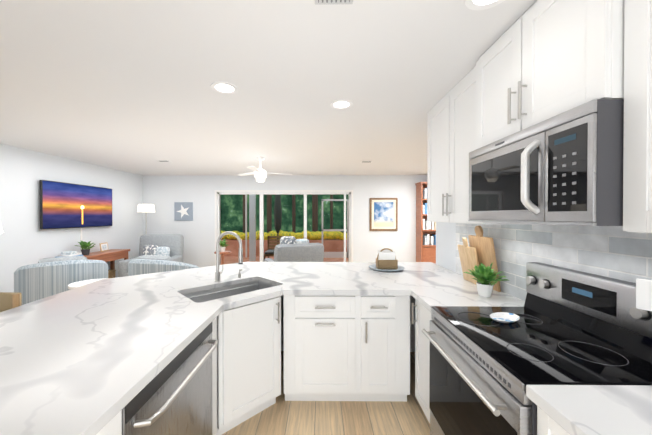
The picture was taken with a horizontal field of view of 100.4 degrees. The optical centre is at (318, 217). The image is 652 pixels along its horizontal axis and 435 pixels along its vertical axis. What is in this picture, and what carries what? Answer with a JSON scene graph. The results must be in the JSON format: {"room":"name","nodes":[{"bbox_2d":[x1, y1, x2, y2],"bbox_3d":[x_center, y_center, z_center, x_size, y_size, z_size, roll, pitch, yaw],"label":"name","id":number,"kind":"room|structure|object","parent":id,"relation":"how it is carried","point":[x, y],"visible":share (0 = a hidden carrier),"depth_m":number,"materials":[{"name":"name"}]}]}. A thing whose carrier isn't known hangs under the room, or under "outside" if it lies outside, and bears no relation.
{"room":"kitchen","nodes":[
{"label":"kitchen","id":0,"kind":"room"},
{"bbox_2d":[0,143,142,291],"bbox_3d":[-4.301,0.245,2.173,0.120,2.440,8.920,0,0,1],"label":"wall","id":1,"kind":"structure","parent":0,"point":[25,240],"depth_m":4.22,"materials":[{"name":"white paint"}]},
{"bbox_2d":[40,180,111,252],"bbox_3d":[-4.176,0.037,4.770,0.076,1.220,1.380,0,0,1],"label":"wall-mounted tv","id":2,"kind":"object","parent":1,"relation":"attached to","point":[63,205],"visible":0.98,"depth_m":4.60,"materials":[{"name":"black plastic"}]},
{"bbox_2d":[0,0,536,175],"bbox_3d":[-0.432,-1.025,2.127,7.860,0.100,8.920,0,0,1],"label":"ceiling","id":3,"kind":"structure","parent":0,"point":[123,85],"depth_m":1.90,"materials":[{"name":"white paint"}]},
{"bbox_2d":[211,81,237,93],"bbox_3d":[-0.702,-0.971,2.040,0.198,0.006,0.198,0,0,1],"label":"recessed light","id":4,"kind":"object","parent":3,"relation":"in","point":[221,87],"visible":1,"depth_m":2.03,"materials":[{"name":"white"}]},
{"bbox_2d":[238,156,291,182],"bbox_3d":[-0.932,-0.782,4.367,0.963,0.414,0.870,0,0,1],"label":"ceiling fan","id":5,"kind":"object","parent":3,"relation":"hanging from","point":[260,175],"visible":1,"depth_m":4.41,"materials":[{"name":"white"}]},
{"bbox_2d":[315,0,352,4],"bbox_3d":[0.068,-0.959,1.062,0.170,0.015,0.320,0,0,1],"label":"ceiling vent","id":6,"kind":"object","parent":3,"relation":"in","point":[322,2],"visible":1,"depth_m":1.20,"materials":[{"name":"grey"}]},
{"bbox_2d":[330,99,352,108],"bbox_3d":[0.201,-0.973,2.341,0.198,0.006,0.198,0,0,1],"label":"recessed light","id":7,"kind":"object","parent":3,"relation":"in","point":[341,104],"visible":1,"depth_m":2.33,"materials":[{"name":"white"}]},
{"bbox_2d":[464,0,504,9],"bbox_3d":[0.739,-0.965,1.166,0.198,0.006,0.198,0,0,1],"label":"recessed light","id":8,"kind":"object","parent":3,"relation":"in","point":[478,4],"visible":1,"depth_m":1.22,"materials":[{"name":"white"}]},
{"bbox_2d":[143,175,426,267],"bbox_3d":[-0.389,0.215,6.535,7.620,2.440,0.120,0,0,1],"label":"wall","id":9,"kind":"structure","parent":0,"point":[162,194],"depth_m":6.47,"materials":[{"name":"white paint"}]},
{"bbox_2d":[174,202,192,220],"bbox_3d":[-3.210,-0.144,6.483,0.440,0.440,0.030,0,0,1],"label":"picture","id":10,"kind":"object","parent":9,"relation":"attached to","point":[183,211],"visible":0.98,"depth_m":6.47,"materials":[{"name":"blue"}]},
{"bbox_2d":[215,190,352,265],"bbox_3d":[-0.819,0.391,6.524,3.300,2.090,0.112,0,0,1],"label":"sliding glass door","id":11,"kind":"structure","parent":9,"relation":"attached to","point":[260,223],"depth_m":6.53,"materials":[{"name":"clear glass"}]},
{"bbox_2d":[370,198,397,230],"bbox_3d":[1.550,-0.074,6.436,0.660,0.780,0.032,0,0,1],"label":"framed painting","id":12,"kind":"object","parent":9,"relation":"attached to","point":[383,214],"visible":0.98,"depth_m":6.42,"materials":[{"name":"paper"}]},
{"bbox_2d":[222,351,429,434],"bbox_3d":[-0.432,1.515,2.144,7.860,0.100,8.920,0,0,1],"label":"floor","id":13,"kind":"structure","parent":0,"point":[281,416],"depth_m":1.98,"materials":[{"name":"brown wood"}]},
{"bbox_2d":[0,292,21,311],"bbox_3d":[-2.117,0.976,1.556,0.440,0.985,0.420,0,0,1],"label":"bar stool","id":14,"kind":"object","parent":13,"relation":"on","point":[9,300],"visible":0.27,"depth_m":1.72,"materials":[{"name":"brown wood"}]},
{"bbox_2d":[14,256,107,304],"bbox_3d":[-3.407,0.980,3.658,0.920,0.950,0.918,0,0,1],"label":"barrel chair","id":15,"kind":"object","parent":13,"relation":"on","point":[43,278],"visible":0.52,"depth_m":3.27,"materials":[{"name":"grey fabric"}]},
{"bbox_2d":[55,251,82,257],"bbox_3d":[-4.030,0.600,4.403,0.220,0.100,0.260,0,0,1],"label":"pillow","id":16,"kind":"object","parent":15,"relation":"on","point":[68,253],"visible":0.75,"depth_m":4.34,"materials":[{"name":"blue"}]},
{"bbox_2d":[68,278,108,288],"bbox_3d":[-2.711,1.117,3.253,0.420,0.680,0.420,0,0,1],"label":"round side table","id":17,"kind":"object","parent":13,"relation":"on","point":[77,284],"visible":0.17,"depth_m":3.20,"materials":[{"name":"white"}]},
{"bbox_2d":[83,249,129,268],"bbox_3d":[-4.001,1.047,4.840,0.370,0.800,1.350,0,0,1],"label":"console table","id":18,"kind":"object","parent":13,"relation":"on","point":[111,255],"visible":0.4,"depth_m":5.06,"materials":[{"name":"brown wood"}]},
{"bbox_2d":[75,241,94,254],"bbox_3d":[-4.006,0.517,4.696,0.256,0.262,0.328,0,0,1],"label":"potted plant","id":19,"kind":"object","parent":18,"relation":"on","point":[85,250],"visible":1,"depth_m":4.65,"materials":[{"name":"grey"}]},
{"bbox_2d":[99,242,108,251],"bbox_3d":[-4.021,0.559,5.090,0.087,0.168,0.222,0,0,1],"label":"framed picture","id":20,"kind":"object","parent":18,"relation":"on","point":[103,247],"visible":1,"depth_m":5.08,"materials":[{"name":"brown wood"}]},
{"bbox_2d":[108,269,115,277],"bbox_3d":[-3.995,1.122,4.916,0.301,0.266,0.538,0,0,1],"label":"basket","id":21,"kind":"object","parent":18,"relation":"in","point":[111,273],"visible":0.08,"depth_m":5.09,"materials":[{"name":"wicker"}]},
{"bbox_2d":[96,410,121,434],"bbox_3d":[-0.935,1.035,0.774,0.600,0.878,0.216,0,0,1],"label":"base cabinet","id":22,"kind":"object","parent":13,"relation":"on","point":[114,426],"depth_m":0.85,"materials":[{"name":"white paint"}]},
{"bbox_2d":[0,303,223,434],"bbox_3d":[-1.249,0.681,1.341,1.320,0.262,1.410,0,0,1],"label":"countertop","id":23,"kind":"structure","parent":22,"relation":"on","point":[94,358],"depth_m":1.08,"materials":[{"name":"stone"}]},
{"bbox_2d":[137,204,154,233],"bbox_3d":[-3.834,0.574,6.061,0.340,1.730,0.340,0,0,1],"label":"floor lamp","id":24,"kind":"object","parent":13,"relation":"on","point":[146,208],"visible":0.56,"depth_m":5.94,"materials":[{"name":"silver metal"}]},
{"bbox_2d":[118,234,183,276],"bbox_3d":[-3.316,0.903,5.509,0.900,1.079,0.942,0,0,-7],"label":"recliner","id":25,"kind":"object","parent":13,"relation":"on","point":[171,246],"visible":0.35,"depth_m":5.71,"materials":[{"name":"fabric"}]},
{"bbox_2d":[128,255,198,275],"bbox_3d":[-2.125,0.978,3.847,0.920,0.950,0.920,0,0,1],"label":"barrel chair","id":26,"kind":"object","parent":13,"relation":"on","point":[145,264],"visible":0.29,"depth_m":3.44,"materials":[{"name":"grey fabric"}]},
{"bbox_2d":[122,322,217,434],"bbox_3d":[-0.884,1.035,1.243,0.652,0.872,0.716,0,0,1],"label":"dishwasher","id":27,"kind":"object","parent":13,"relation":"on","point":[173,396],"visible":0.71,"depth_m":1.22,"materials":[{"name":"grey metal"}]},
{"bbox_2d":[214,250,230,264],"bbox_3d":[-2.036,1.083,5.797,0.340,0.715,0.340,0,0,1],"label":"plant stand","id":28,"kind":"object","parent":13,"relation":"on","point":[222,256],"visible":0.4,"depth_m":5.77,"materials":[{"name":"brown wood"}]},
{"bbox_2d":[219,239,227,251],"bbox_3d":[-2.010,0.593,5.809,0.240,0.265,0.225,0,0,1],"label":"potted plant","id":29,"kind":"object","parent":28,"relation":"on","point":[223,244],"visible":0.98,"depth_m":5.76,"materials":[{"name":"green plant"}]},
{"bbox_2d":[212,296,280,434],"bbox_3d":[-0.472,1.027,1.929,0.368,0.878,0.367,0,0,1],"label":"base cabinet","id":30,"kind":"object","parent":13,"relation":"on","point":[246,357],"depth_m":1.87,"materials":[{"name":"white paint"}]},
{"bbox_2d":[264,236,323,261],"bbox_3d":[-0.473,0.895,5.188,0.960,1.099,0.932,0,0,-24],"label":"loveseat","id":31,"kind":"object","parent":13,"relation":"on","point":[290,249],"visible":0.27,"depth_m":4.81,"materials":[{"name":"fabric"}]},
{"bbox_2d":[284,295,359,400],"bbox_3d":[0.022,1.024,2.376,0.573,0.878,0.599,0,0,1],"label":"base cabinet","id":32,"kind":"object","parent":13,"relation":"on","point":[346,347],"depth_m":2.08,"materials":[{"name":"white paint"}]},
{"bbox_2d":[31,231,524,317],"bbox_3d":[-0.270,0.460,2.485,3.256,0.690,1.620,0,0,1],"label":"countertop","id":33,"kind":"structure","parent":32,"relation":"on","point":[242,283],"depth_m":2.22,"materials":[{"name":"stone"}]},
{"bbox_2d":[214,231,242,281],"bbox_3d":[-0.757,0.329,2.363,0.255,0.428,0.207,0,0,1],"label":"faucet","id":34,"kind":"object","parent":33,"relation":"on","point":[218,278],"depth_m":2.30,"materials":[{"name":"silver metal"}]},
{"bbox_2d":[184,281,283,317],"bbox_3d":[-0.667,0.697,2.126,0.830,0.221,0.830,0,0,1],"label":"sink basin","id":35,"kind":"object","parent":33,"relation":"in","point":[235,288],"depth_m":2.25,"materials":[{"name":"silver metal"}]},
{"bbox_2d":[369,248,404,271],"bbox_3d":[0.715,0.430,2.845,0.370,0.218,0.370,0,0,1],"label":"basket","id":36,"kind":"object","parent":33,"relation":"on","point":[386,260],"visible":1,"depth_m":2.80,"materials":[{"name":"grey wicker"}]},
{"bbox_2d":[457,226,500,291],"bbox_3d":[1.272,0.302,2.184,0.132,0.482,0.410,0,0,1],"label":"cutting boards","id":37,"kind":"object","parent":33,"relation":"on","point":[479,250],"visible":0.88,"depth_m":2.14,"materials":[{"name":"brown wood"}]},
{"bbox_2d":[463,262,507,296],"bbox_3d":[1.159,0.424,1.887,0.259,0.243,0.252,0,0,1],"label":"potted plant","id":38,"kind":"object","parent":33,"relation":"on","point":[484,275],"visible":1,"depth_m":1.87,"materials":[{"name":"green plant"}]},
{"bbox_2d":[281,295,414,351],"bbox_3d":[-0.139,1.028,1.865,2.970,0.878,2.415,0,0,1],"label":"panel","id":39,"kind":"object","parent":13,"relation":"on","point":[412,333],"depth_m":2.95,"materials":[{"name":"white paint"}]},
{"bbox_2d":[360,295,399,400],"bbox_3d":[0.460,1.024,2.372,0.302,0.878,0.599,0,0,1],"label":"base cabinet","id":40,"kind":"object","parent":13,"relation":"on","point":[379,314],"depth_m":2.08,"materials":[{"name":"white paint"}]},
{"bbox_2d":[412,299,431,422],"bbox_3d":[1.036,1.028,1.882,0.620,0.878,0.330,0,0,1],"label":"base cabinet","id":41,"kind":"object","parent":13,"relation":"on","point":[422,315],"depth_m":1.91,"materials":[{"name":"white paint"}]},
{"bbox_2d":[415,182,435,263],"bbox_3d":[2.719,0.317,6.264,0.840,2.240,0.357,0,0,1],"label":"bookcase","id":42,"kind":"object","parent":13,"relation":"on","point":[425,240],"visible":0.38,"depth_m":6.16,"materials":[{"name":"brown wood"}]},
{"bbox_2d":[422,262,651,434],"bbox_3d":[0.978,0.873,1.287,0.724,1.195,0.760,0,0,1],"label":"range","id":43,"kind":"object","parent":13,"relation":"on","point":[571,327],"visible":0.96,"depth_m":1.19,"materials":[{"name":"grey"}]},
{"bbox_2d":[490,312,519,322],"bbox_3d":[0.992,0.535,1.444,0.166,0.016,0.135,0,0,1],"label":"spoon rest","id":44,"kind":"object","parent":43,"relation":"on","point":[503,317],"visible":1,"depth_m":1.46,"materials":[{"name":"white ceramic"}]},
{"bbox_2d":[537,406,569,434],"bbox_3d":[1.024,1.036,0.590,0.620,0.878,0.622,0,0,1],"label":"base cabinet","id":45,"kind":"object","parent":13,"relation":"on","point":[546,425],"depth_m":0.85,"materials":[{"name":"white paint"}]},
{"bbox_2d":[526,385,651,434],"bbox_3d":[1.007,0.579,0.006,0.654,0.040,1.786,0,0,1],"label":"countertop","id":46,"kind":"structure","parent":45,"relation":"on","point":[578,409],"depth_m":0.80,"materials":[{"name":"stone"}]},
{"bbox_2d":[436,222,455,271],"bbox_3d":[1.402,0.257,0.407,0.120,2.440,5.500,0,0,1],"label":"wall","id":47,"kind":"structure","parent":0,"point":[445,244],"depth_m":2.89,"materials":[{"name":"white paint"}]},
{"bbox_2d":[427,71,537,224],"bbox_3d":[1.182,-0.466,2.098,0.337,1.013,0.873,0,0,1],"label":"upper cabinet","id":48,"kind":"object","parent":47,"relation":"attached to","point":[449,121],"depth_m":2.06,"materials":[{"name":"white paint"}]},
{"bbox_2d":[471,0,622,151],"bbox_3d":[1.149,-0.682,1.276,0.387,0.569,0.763,0,0,1],"label":"upper cabinet","id":49,"kind":"object","parent":47,"relation":"attached to","point":[538,61],"depth_m":1.14,"materials":[{"name":"white paint"}]},
{"bbox_2d":[468,99,623,225],"bbox_3d":[1.096,-0.184,1.279,0.492,0.420,0.760,0,0,1],"label":"over-the-range microwave","id":50,"kind":"object","parent":49,"relation":"attached to","point":[565,168],"visible":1,"depth_m":1.03,"materials":[{"name":"grey metal"}]},
{"bbox_2d":[456,223,651,300],"bbox_3d":[1.341,0.290,0.893,0.006,0.524,3.570,0,0,1],"label":"backsplash","id":51,"kind":"structure","parent":47,"relation":"attached to","point":[616,252],"depth_m":1.48,"materials":[{"name":"tile"}]},
{"bbox_2d":[623,0,651,232],"bbox_3d":[1.166,-0.455,0.434,0.337,1.013,0.919,0,0,1],"label":"upper cabinet","id":52,"kind":"object","parent":47,"relation":"attached to","point":[637,14],"depth_m":0.85,"materials":[{"name":"white paint"}]},
{"bbox_2d":[636,278,651,310],"bbox_3d":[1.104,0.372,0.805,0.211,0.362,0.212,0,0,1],"label":"electrical outlet","id":53,"kind":"object","parent":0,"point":[643,294],"visible":1,"depth_m":0.89,"materials":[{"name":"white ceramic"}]}
]}

